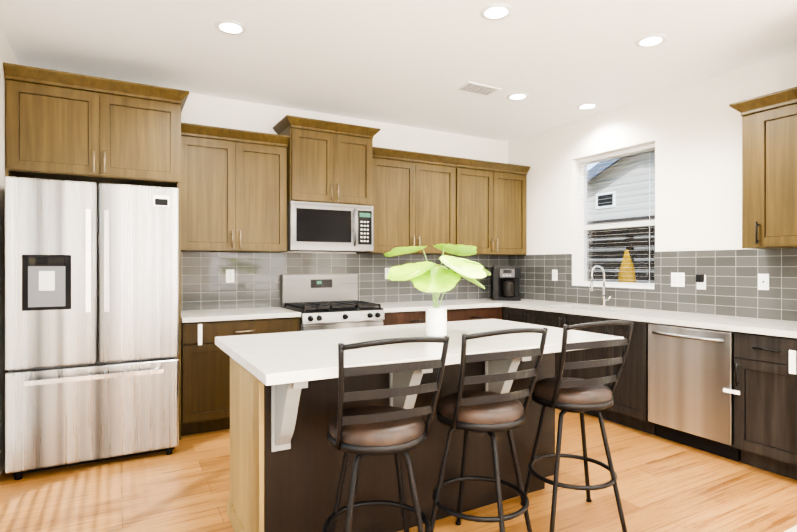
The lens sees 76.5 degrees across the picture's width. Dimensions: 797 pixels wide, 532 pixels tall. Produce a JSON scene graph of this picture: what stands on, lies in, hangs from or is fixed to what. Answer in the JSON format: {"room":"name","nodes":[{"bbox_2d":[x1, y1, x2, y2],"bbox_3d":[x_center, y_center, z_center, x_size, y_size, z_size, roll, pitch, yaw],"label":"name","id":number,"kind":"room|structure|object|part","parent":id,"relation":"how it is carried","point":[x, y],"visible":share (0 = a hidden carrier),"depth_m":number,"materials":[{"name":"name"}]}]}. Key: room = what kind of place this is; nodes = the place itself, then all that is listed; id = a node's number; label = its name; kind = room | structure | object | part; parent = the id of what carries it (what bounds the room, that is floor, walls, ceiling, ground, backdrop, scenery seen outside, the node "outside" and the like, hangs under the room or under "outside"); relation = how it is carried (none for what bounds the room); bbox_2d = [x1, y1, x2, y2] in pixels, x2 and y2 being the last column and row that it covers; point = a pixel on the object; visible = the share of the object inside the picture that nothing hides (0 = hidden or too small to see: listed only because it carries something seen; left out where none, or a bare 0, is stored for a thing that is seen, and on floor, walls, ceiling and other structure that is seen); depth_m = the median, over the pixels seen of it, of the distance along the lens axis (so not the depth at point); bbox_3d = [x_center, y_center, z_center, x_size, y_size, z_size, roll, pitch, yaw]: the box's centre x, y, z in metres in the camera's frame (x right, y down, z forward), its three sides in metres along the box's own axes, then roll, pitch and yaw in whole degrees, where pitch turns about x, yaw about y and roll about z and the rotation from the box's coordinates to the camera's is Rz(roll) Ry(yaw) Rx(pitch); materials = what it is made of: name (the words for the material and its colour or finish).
{"room":"kitchen","nodes":[
{"label":"kitchen","id":0,"kind":"room"},
{"bbox_2d":[0,26,18,474],"bbox_3d":[-1.044,-0.096,0.461,0.100,2.800,7.600,0,0,-29],"label":"wall","id":1,"kind":"structure","parent":0,"point":[7,55],"depth_m":3.21,"materials":[{"name":"white paint"}]},
{"bbox_2d":[181,93,507,253],"bbox_3d":[-0.783,-0.101,5.008,4.970,2.800,0.100,0,0,-29],"label":"wall","id":2,"kind":"structure","parent":0,"point":[200,109],"depth_m":5.10,"materials":[{"name":"white paint"}]},
{"bbox_2d":[181,122,289,252],"bbox_3d":[-1.435,-0.630,4.371,0.896,1.010,0.380,0,0,-29],"label":"upper cabinet","id":3,"kind":"object","parent":2,"relation":"attached to","point":[233,190],"visible":0.98,"depth_m":4.24,"materials":[{"name":"brown wood"}]},
{"bbox_2d":[273,115,380,205],"bbox_3d":[-0.673,-0.934,4.753,0.902,0.723,0.450,0,0,-29],"label":"upper cabinet","id":4,"kind":"object","parent":2,"relation":"attached to","point":[329,162],"visible":1,"depth_m":4.58,"materials":[{"name":"brown wood"}]},
{"bbox_2d":[287,201,372,251],"bbox_3d":[-0.669,-0.355,4.747,0.802,0.428,0.443,0,0,-29],"label":"microwave","id":5,"kind":"object","parent":4,"relation":"attached to","point":[321,227],"visible":1,"depth_m":4.58,"materials":[{"name":"grey metal"}]},
{"bbox_2d":[181,251,507,310],"bbox_3d":[-0.294,0.144,5.217,3.711,0.540,0.010,0,0,-29],"label":"backsplash","id":6,"kind":"structure","parent":2,"relation":"attached to","point":[206,286],"depth_m":4.77,"materials":[{"name":"tile"}]},
{"bbox_2d":[226,269,233,282],"bbox_3d":[-1.508,0.090,4.534,0.072,0.118,0.006,0,0,-29],"label":"electrical outlet","id":7,"kind":"object","parent":6,"relation":"attached to","point":[229,275],"visible":1,"depth_m":4.53,"materials":[{"name":"white plastic"}]},
{"bbox_2d":[385,268,389,278],"bbox_3d":[-0.109,0.079,5.310,0.072,0.118,0.006,0,0,-29],"label":"electrical outlet","id":8,"kind":"object","parent":6,"relation":"attached to","point":[386,271],"visible":0.52,"depth_m":5.30,"materials":[{"name":"white plastic"}]},
{"bbox_2d":[356,147,458,254],"bbox_3d":[0.102,-0.631,5.223,1.002,1.010,0.380,0,0,-29],"label":"upper cabinet","id":9,"kind":"object","parent":2,"relation":"attached to","point":[413,198],"visible":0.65,"depth_m":5.08,"materials":[{"name":"brown wood"}]},
{"bbox_2d":[443,158,529,254],"bbox_3d":[0.980,-0.632,5.710,1.000,1.010,0.380,0,0,-29],"label":"upper cabinet","id":10,"kind":"object","parent":2,"relation":"attached to","point":[490,208],"visible":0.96,"depth_m":5.57,"materials":[{"name":"brown wood"}]},
{"bbox_2d":[0,408,796,531],"bbox_3d":[1.085,1.328,1.644,4.970,0.050,7.800,0,0,-29],"label":"floor","id":11,"kind":"structure","parent":0,"point":[665,485],"depth_m":2.88,"materials":[{"name":"brown wood"}]},
{"bbox_2d":[5,176,178,479],"bbox_3d":[-2.139,0.380,3.625,0.960,1.839,0.980,0,0,-29],"label":"fridge","id":12,"kind":"object","parent":11,"relation":"on","point":[46,282],"depth_m":3.22,"materials":[{"name":"grey metal"}]},
{"bbox_3d":[-1.949,0.353,3.284,0.960,1.785,0.075,0,0,-29],"label":"fridge door","id":13,"kind":"part","parent":12,"relation":"part of","materials":[{"name":"silver metal"}]},
{"bbox_2d":[3,62,188,439],"bbox_3d":[-2.195,0.003,3.778,1.102,2.594,0.680,0,0,-29],"label":"cabinet","id":14,"kind":"object","parent":11,"relation":"on","point":[60,125],"visible":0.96,"depth_m":3.49,"materials":[{"name":"brown wood"}]},
{"bbox_2d":[181,317,299,435],"bbox_3d":[-1.358,0.862,4.255,0.916,0.874,0.658,0,0,-29],"label":"base cabinet","id":15,"kind":"object","parent":11,"relation":"on","point":[205,383],"visible":0.35,"depth_m":3.89,"materials":[{"name":"brown wood"}]},
{"bbox_2d":[181,307,300,322],"bbox_3d":[-1.362,0.404,4.261,0.916,0.039,0.624,0,0,-29],"label":"countertop","id":16,"kind":"structure","parent":15,"relation":"on","point":[228,314],"depth_m":4.10,"materials":[{"name":"stone"}]},
{"bbox_2d":[280,274,384,330],"bbox_3d":[-0.604,0.682,4.630,0.762,1.195,0.714,0,0,-29],"label":"range","id":17,"kind":"object","parent":11,"relation":"on","point":[323,302],"visible":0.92,"depth_m":4.70,"materials":[{"name":"silver metal"}]},
{"bbox_2d":[323,336,449,531],"bbox_3d":[-0.084,0.778,2.029,0.487,1.046,0.498,0,0,-29],"label":"bar stool","id":18,"kind":"object","parent":11,"relation":"on","point":[361,432],"visible":1,"depth_m":1.88,"materials":[{"name":"black metal"}]},
{"bbox_2d":[227,353,554,531],"bbox_3d":[0.067,0.857,2.662,1.702,0.887,0.910,0,0,-29],"label":"kitchen island","id":19,"kind":"object","parent":11,"relation":"on","point":[286,458],"visible":0.54,"depth_m":2.35,"materials":[{"name":"brown wood"}]},
{"bbox_2d":[215,319,623,385],"bbox_3d":[0.108,0.392,2.656,1.875,0.041,1.050,0,0,-29],"label":"island countertop","id":20,"kind":"structure","parent":19,"relation":"on","point":[267,359],"depth_m":2.37,"materials":[{"name":"stone"}]},
{"bbox_2d":[384,244,490,336],"bbox_3d":[0.195,0.125,2.700,0.612,0.492,0.578,0,0,-29],"label":"plant","id":21,"kind":"object","parent":20,"relation":"on","point":[427,276],"visible":1,"depth_m":2.62,"materials":[{"name":"green plant"}]},
{"bbox_2d":[383,309,454,325],"bbox_3d":[0.039,0.861,5.052,0.767,0.874,0.620,0,0,-29],"label":"base cabinet","id":22,"kind":"object","parent":11,"relation":"on","point":[402,318],"depth_m":4.73,"materials":[{"name":"black wood"}]},
{"bbox_2d":[455,307,501,320],"bbox_3d":[0.602,0.861,5.365,0.793,0.874,0.620,0,0,-29],"label":"base cabinet","id":23,"kind":"object","parent":11,"relation":"on","point":[488,312],"depth_m":5.13,"materials":[{"name":"black wood"}]},
{"bbox_2d":[377,298,500,312],"bbox_3d":[0.311,0.403,5.190,1.380,0.039,0.624,0,0,-29],"label":"countertop","id":24,"kind":"structure","parent":23,"relation":"on","point":[466,303],"depth_m":5.05,"materials":[{"name":"stone"}]},
{"bbox_2d":[430,327,547,531],"bbox_3d":[0.370,0.778,2.293,0.542,1.046,0.542,0,0,-29],"label":"bar stool","id":25,"kind":"object","parent":11,"relation":"on","point":[489,413],"visible":1,"depth_m":2.14,"materials":[{"name":"black metal"}]},
{"bbox_2d":[502,307,521,321],"bbox_3d":[1.472,0.861,5.220,0.620,0.874,0.457,0,0,-29],"label":"base cabinet","id":26,"kind":"object","parent":11,"relation":"on","point":[509,314],"depth_m":5.16,"materials":[{"name":"black wood"}]},
{"bbox_2d":[522,309,597,416],"bbox_3d":[1.763,0.861,4.696,0.620,0.874,1.016,0,0,-29],"label":"base cabinet","id":27,"kind":"object","parent":11,"relation":"on","point":[552,319],"depth_m":4.49,"materials":[{"name":"black wood"}]},
{"bbox_2d":[489,298,796,337],"bbox_3d":[1.847,0.497,4.519,0.624,0.225,3.287,0,0,-29],"label":"countertop","id":28,"kind":"structure","parent":27,"relation":"on","point":[782,328],"depth_m":3.86,"materials":[{"name":"stone"}]},
{"bbox_2d":[491,266,520,300],"bbox_3d":[1.209,0.190,5.707,0.300,0.385,0.256,0,0,6],"label":"coffee maker","id":29,"kind":"object","parent":28,"relation":"on","point":[504,283],"visible":1,"depth_m":5.60,"materials":[{"name":"black plastic"}]},
{"bbox_2d":[590,265,611,306],"bbox_3d":[1.899,0.186,4.753,0.210,0.396,0.102,0,0,-29],"label":"faucet","id":30,"kind":"object","parent":28,"relation":"on","point":[604,299],"visible":1,"depth_m":4.79,"materials":[{"name":"silver metal"}]},
{"bbox_2d":[521,320,633,531],"bbox_3d":[0.886,0.778,2.590,0.519,1.046,0.519,0,0,-29],"label":"bar stool","id":31,"kind":"object","parent":11,"relation":"on","point":[564,395],"visible":0.98,"depth_m":2.44,"materials":[{"name":"black metal"}]},
{"bbox_2d":[598,317,655,434],"bbox_3d":[2.049,0.862,4.180,0.620,0.874,0.435,0,0,-29],"label":"base cabinet","id":32,"kind":"object","parent":11,"relation":"on","point":[629,408],"depth_m":3.98,"materials":[{"name":"black wood"}]},
{"bbox_2d":[648,323,740,461],"bbox_3d":[2.286,0.863,3.682,0.671,0.871,0.656,0,0,-29],"label":"dishwasher","id":33,"kind":"object","parent":11,"relation":"on","point":[731,452],"depth_m":3.53,"materials":[{"name":"grey metal"}]},
{"bbox_3d":[2.047,0.807,3.578,0.039,0.738,0.598,0,0,-29],"label":"dishwasher door","id":34,"kind":"part","parent":33,"relation":"part of","materials":[{"name":"silver metal"}]},
{"bbox_2d":[734,332,796,479],"bbox_3d":[2.537,0.863,3.261,0.658,0.874,0.416,0,0,-29],"label":"base cabinet","id":35,"kind":"object","parent":11,"relation":"on","point":[765,404],"visible":1,"depth_m":3.15,"materials":[{"name":"black wood"}]},
{"bbox_2d":[784,525,796,531],"bbox_3d":[2.937,1.296,1.831,1.250,0.012,2.130,0,0,-29],"label":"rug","id":36,"kind":"object","parent":11,"relation":"on","point":[793,529],"depth_m":2.48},
{"bbox_2d":[0,0,796,141],"bbox_3d":[1.085,-1.522,1.641,4.970,0.050,7.800,0,0,-29],"label":"ceiling","id":37,"kind":"structure","parent":0,"point":[413,63],"depth_m":3.52,"materials":[{"name":"white paint"}]},
{"bbox_2d":[214,20,246,34],"bbox_3d":[-1.053,-1.495,3.176,0.196,0.006,0.196,0,0,-29],"label":"recessed light","id":38,"kind":"object","parent":37,"relation":"in","point":[232,27],"visible":1,"depth_m":3.17,"materials":[{"name":"white plastic"}]},
{"bbox_2d":[455,81,500,95],"bbox_3d":[0.672,-1.494,4.271,0.340,0.010,0.180,0,0,-29],"label":"ceiling vent","id":39,"kind":"object","parent":37,"relation":"in","point":[477,88],"visible":1,"depth_m":4.25,"materials":[{"name":"white metal"}]},
{"bbox_2d":[479,3,512,19],"bbox_3d":[0.576,-1.495,2.982,0.196,0.006,0.196,0,0,-29],"label":"recessed light","id":40,"kind":"object","parent":37,"relation":"in","point":[496,11],"visible":1,"depth_m":2.96,"materials":[{"name":"white plastic"}]},
{"bbox_2d":[507,92,528,99],"bbox_3d":[1.053,-1.497,4.470,0.196,0.006,0.196,0,0,-29],"label":"recessed light","id":41,"kind":"object","parent":37,"relation":"in","point":[517,96],"visible":1,"depth_m":4.46,"materials":[{"name":"white plastic"}]},
{"bbox_2d":[577,103,598,108],"bbox_3d":[1.771,-1.497,4.743,0.196,0.006,0.196,0,0,-29],"label":"recessed light","id":42,"kind":"object","parent":37,"relation":"in","point":[587,105],"visible":1,"depth_m":4.72,"materials":[{"name":"white"}]},
{"bbox_2d":[635,34,666,46],"bbox_3d":[1.678,-1.495,3.365,0.196,0.006,0.196,0,0,-29],"label":"recessed light","id":43,"kind":"object","parent":37,"relation":"in","point":[651,40],"visible":1,"depth_m":3.35,"materials":[{"name":"white"}]},
{"bbox_2d":[508,51,796,283],"bbox_3d":[3.263,-0.099,2.850,0.210,2.800,7.600,0,0,-29],"label":"wall","id":44,"kind":"structure","parent":0,"point":[693,132],"depth_m":4.30,"materials":[{"name":"white paint"}]},
{"bbox_2d":[572,148,654,288],"bbox_3d":[2.105,-0.451,4.895,0.170,1.310,0.930,0,0,-29],"label":"window","id":45,"kind":"structure","parent":44,"relation":"in","point":[583,254],"depth_m":5.22,"materials":[{"name":"white plastic"}]},
{"bbox_2d":[578,143,654,284],"bbox_3d":[2.115,-0.464,4.901,0.030,1.276,0.914,0,0,-29],"label":"window shade","id":46,"kind":"object","parent":45,"relation":"attached to","point":[624,152],"visible":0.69,"depth_m":4.83,"materials":[{"name":"grey plastic"}]},
{"bbox_2d":[586,151,654,282],"bbox_3d":[2.167,-0.451,4.930,0.003,1.220,0.840,0,0,-29],"label":"window panel","id":47,"kind":"object","parent":45,"relation":"attached to","point":[623,220],"visible":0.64,"depth_m":4.90,"materials":[{"name":"clear glass"}]},
{"bbox_2d":[587,226,654,282],"bbox_3d":[2.187,-0.106,4.941,0.002,0.530,0.840,0,0,-29],"label":"screen","id":48,"kind":"object","parent":45,"relation":"attached to","point":[621,254],"depth_m":4.94,"materials":[{"name":"black"}]},
{"bbox_2d":[508,248,796,321],"bbox_3d":[2.125,0.144,4.673,0.010,0.540,3.288,0,0,-29],"label":"backsplash","id":49,"kind":"structure","parent":44,"relation":"attached to","point":[731,283],"depth_m":4.11,"materials":[{"name":"tile"}]},
{"bbox_2d":[552,270,557,280],"bbox_3d":[1.684,0.099,5.451,0.006,0.118,0.072,0,0,-29],"label":"electrical outlet","id":50,"kind":"object","parent":49,"relation":"attached to","point":[554,275],"visible":1,"depth_m":5.45,"materials":[{"name":"white plastic"}]},
{"bbox_2d":[671,273,684,286],"bbox_3d":[2.349,0.115,4.253,0.006,0.118,0.115,0,0,-29],"label":"light switch","id":51,"kind":"object","parent":49,"relation":"attached to","point":[677,279],"visible":1,"depth_m":4.25,"materials":[{"name":"white plastic"}]},
{"bbox_2d":[696,275,705,289],"bbox_3d":[2.431,0.130,4.076,0.034,0.119,0.072,0,0,-29],"label":"electrical outlet","id":52,"kind":"object","parent":49,"relation":"attached to","point":[701,281],"visible":1,"depth_m":4.07,"materials":[{"name":"white plastic"}]},
{"bbox_2d":[758,274,768,289],"bbox_3d":[2.662,0.116,3.689,0.006,0.118,0.072,0,0,-29],"label":"electrical outlet","id":53,"kind":"object","parent":49,"relation":"attached to","point":[763,281],"visible":1,"depth_m":3.69,"materials":[{"name":"white plastic"}]},
{"bbox_2d":[729,87,796,248],"bbox_3d":[2.622,-0.629,3.393,0.380,1.010,0.568,0,0,-29],"label":"upper cabinet","id":54,"kind":"object","parent":44,"relation":"attached to","point":[769,171],"visible":1,"depth_m":3.38,"materials":[{"name":"brown wood"}]},
{"label":"outside","id":55,"kind":"structure","parent":0,"visible":0},
{"bbox_3d":[14.539,1.464,13.456,29.780,0.250,40.000,0,0,-29],"label":"ground","id":56,"kind":"structure","parent":55,"visible":0},
{"bbox_2d":[587,215,654,280],"bbox_3d":[4.982,0.262,7.007,0.250,2.170,14.000,0,0,-29],"label":"fence","id":57,"kind":"object","parent":56,"relation":"on","point":[617,231],"depth_m":8.91,"materials":[{"name":"grey wood"}]},
{"bbox_2d":[587,150,654,282],"bbox_3d":[9.354,-0.896,13.893,8.420,4.470,8.700,0,0,-29],"label":"house","id":58,"kind":"structure","parent":56,"relation":"on","point":[619,202],"depth_m":12.76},
{"bbox_2d":[618,250,635,282],"bbox_3d":[3.518,0.370,8.768,0.340,1.950,1.323,0,0,-29],"label":"tree","id":59,"kind":"object","parent":56,"relation":"on","point":[625,277],"depth_m":8.24,"materials":[{"name":"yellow plant"}]}
]}

